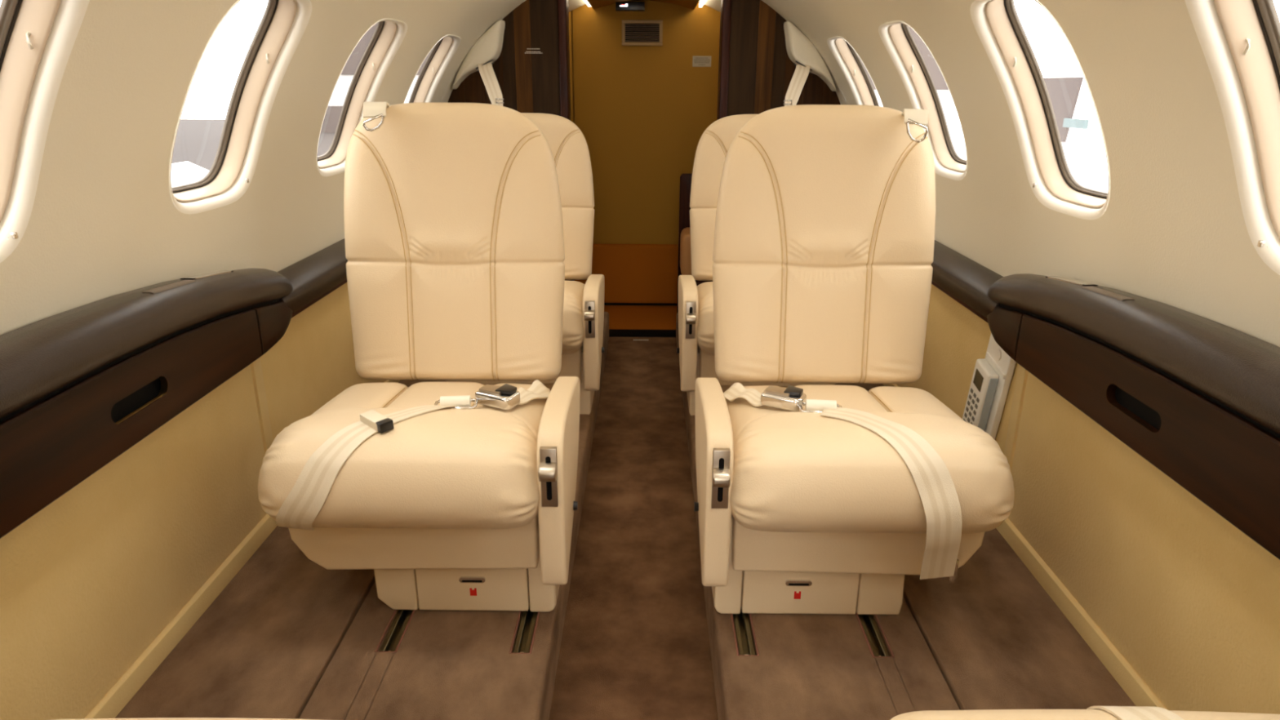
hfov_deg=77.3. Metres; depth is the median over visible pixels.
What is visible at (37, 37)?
window
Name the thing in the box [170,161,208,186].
wing
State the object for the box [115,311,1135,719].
floor
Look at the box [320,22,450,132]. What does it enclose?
hangar
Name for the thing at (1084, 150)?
apron
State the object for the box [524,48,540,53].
placard
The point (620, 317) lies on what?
floor
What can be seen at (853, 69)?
window
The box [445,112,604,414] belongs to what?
chair
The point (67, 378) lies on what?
ledge
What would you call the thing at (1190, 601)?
wall
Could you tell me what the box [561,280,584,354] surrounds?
seat cushion
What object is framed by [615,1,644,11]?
lit sign
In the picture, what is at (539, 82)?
wall
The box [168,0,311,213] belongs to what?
window
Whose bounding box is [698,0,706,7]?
light
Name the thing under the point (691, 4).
ceiling
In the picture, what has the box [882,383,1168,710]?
baseboard
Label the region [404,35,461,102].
window
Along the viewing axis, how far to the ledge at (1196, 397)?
1.19 m
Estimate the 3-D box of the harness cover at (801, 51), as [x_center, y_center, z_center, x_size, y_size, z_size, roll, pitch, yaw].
[0.685,-1.173,3.216,0.222,0.348,0.142,0,19,0]
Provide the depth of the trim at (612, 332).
3.82 m
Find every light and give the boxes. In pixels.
[583,0,591,6]
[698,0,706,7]
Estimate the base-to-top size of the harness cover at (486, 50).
0.348 m
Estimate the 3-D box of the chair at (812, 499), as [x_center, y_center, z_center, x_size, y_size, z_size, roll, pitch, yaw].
[0.385,0.000,1.602,0.548,0.964,0.648,0,19,0]
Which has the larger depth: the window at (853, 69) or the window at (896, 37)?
the window at (853, 69)
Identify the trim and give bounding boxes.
[277,238,347,317]
[568,0,586,12]
[608,328,675,337]
[698,0,720,12]
[930,240,1003,322]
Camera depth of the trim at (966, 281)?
2.04 m
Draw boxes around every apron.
[171,119,335,172]
[950,124,1107,180]
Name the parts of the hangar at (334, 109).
bright door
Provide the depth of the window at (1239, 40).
1.06 m
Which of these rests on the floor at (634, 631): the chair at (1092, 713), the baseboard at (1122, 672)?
the chair at (1092, 713)
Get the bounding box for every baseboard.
[83,379,399,719]
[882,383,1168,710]
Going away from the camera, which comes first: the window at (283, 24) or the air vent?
the window at (283, 24)
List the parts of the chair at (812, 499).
armrest, recline plate, recline lever, drawer pull, stowage drawer, backrest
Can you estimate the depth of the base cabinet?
3.97 m
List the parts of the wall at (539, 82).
door post, door post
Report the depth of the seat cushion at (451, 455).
1.38 m
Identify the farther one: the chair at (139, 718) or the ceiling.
the ceiling
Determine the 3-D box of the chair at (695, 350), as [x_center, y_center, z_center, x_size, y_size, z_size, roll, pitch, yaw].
[0.395,-0.306,2.591,0.548,0.922,0.625,0,19,0]
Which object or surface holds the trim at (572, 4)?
attached to the wall
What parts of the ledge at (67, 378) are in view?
panel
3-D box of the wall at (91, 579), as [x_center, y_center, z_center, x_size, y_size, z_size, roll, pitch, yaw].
[-0.564,-0.144,1.209,0.688,1.385,4.870,0,19,0]
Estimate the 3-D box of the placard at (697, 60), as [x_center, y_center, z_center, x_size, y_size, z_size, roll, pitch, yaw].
[0.304,-1.468,3.932,0.092,0.050,0.003,0,19,0]
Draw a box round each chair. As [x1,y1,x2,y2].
[50,717,324,719]
[257,102,580,611]
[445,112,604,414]
[676,114,835,415]
[693,104,1014,614]
[889,706,1279,719]
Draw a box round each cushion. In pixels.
[257,382,547,528]
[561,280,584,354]
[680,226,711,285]
[696,281,714,355]
[724,384,1014,533]
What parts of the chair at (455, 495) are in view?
backrest, drawer pull, stowage drawer, recline lever, recline plate, armrest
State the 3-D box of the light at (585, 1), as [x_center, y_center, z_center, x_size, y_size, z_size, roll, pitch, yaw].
[-0.243,-1.603,3.545,0.014,0.016,0.620,0,19,0]
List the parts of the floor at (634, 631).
carpet panel, carpet panel, carpet panel, carpet panel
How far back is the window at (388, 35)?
2.36 m
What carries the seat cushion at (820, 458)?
on the chair at (812, 499)
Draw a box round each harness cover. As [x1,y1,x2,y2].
[452,19,505,106]
[783,21,835,106]
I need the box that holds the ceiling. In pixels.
[586,0,699,9]
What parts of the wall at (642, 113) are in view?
kick panel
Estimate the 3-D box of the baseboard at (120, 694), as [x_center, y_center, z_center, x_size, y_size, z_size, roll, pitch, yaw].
[-0.882,0.534,1.444,0.029,0.047,4.870,0,19,0]
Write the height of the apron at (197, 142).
0.020 m
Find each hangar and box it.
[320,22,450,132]
[806,26,963,135]
[1043,77,1083,142]
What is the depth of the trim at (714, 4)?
3.71 m
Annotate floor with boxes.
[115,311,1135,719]
[604,305,676,329]
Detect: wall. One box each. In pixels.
[0,0,525,719]
[447,0,840,281]
[568,0,720,305]
[761,0,1279,714]
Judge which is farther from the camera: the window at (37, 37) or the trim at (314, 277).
the trim at (314, 277)
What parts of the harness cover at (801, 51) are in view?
slot frame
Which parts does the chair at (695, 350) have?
armrest, recline plate, recline lever, backrest, stowage drawer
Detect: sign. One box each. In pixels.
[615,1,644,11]
[1062,118,1088,128]
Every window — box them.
[0,0,89,262]
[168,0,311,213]
[316,18,407,176]
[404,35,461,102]
[826,36,883,106]
[878,21,967,180]
[969,0,1110,219]
[1184,0,1279,275]
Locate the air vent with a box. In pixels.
[622,19,662,45]
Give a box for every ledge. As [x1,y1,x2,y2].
[0,268,293,538]
[986,273,1279,559]
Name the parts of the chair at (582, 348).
stowage drawer, backrest, recline lever, recline plate, armrest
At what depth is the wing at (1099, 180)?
11.93 m
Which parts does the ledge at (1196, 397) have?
panel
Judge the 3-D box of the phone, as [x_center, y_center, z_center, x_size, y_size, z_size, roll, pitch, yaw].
[0.836,0.086,1.939,0.044,0.346,0.182,0,19,0]
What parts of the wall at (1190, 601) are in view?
panel, panel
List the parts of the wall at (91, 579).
panel, panel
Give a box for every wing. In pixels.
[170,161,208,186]
[1075,167,1108,192]
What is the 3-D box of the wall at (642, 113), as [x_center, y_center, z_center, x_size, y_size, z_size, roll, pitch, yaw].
[0.021,-1.079,4.083,1.500,1.800,0.094,0,19,0]
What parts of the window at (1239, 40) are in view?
shade pull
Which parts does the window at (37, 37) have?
shade pull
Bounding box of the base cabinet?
[676,173,692,313]
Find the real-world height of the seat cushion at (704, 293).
0.195 m
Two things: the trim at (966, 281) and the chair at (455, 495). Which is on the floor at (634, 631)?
the chair at (455, 495)
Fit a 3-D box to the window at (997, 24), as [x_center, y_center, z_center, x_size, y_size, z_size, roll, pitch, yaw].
[0.797,-0.502,1.571,0.269,0.429,0.363,0,19,0]
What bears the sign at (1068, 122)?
attached to the hangar at (1064, 92)
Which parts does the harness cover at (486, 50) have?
slot frame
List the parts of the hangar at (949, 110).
bright door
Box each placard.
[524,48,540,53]
[692,55,711,66]
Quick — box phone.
[962,333,1016,439]

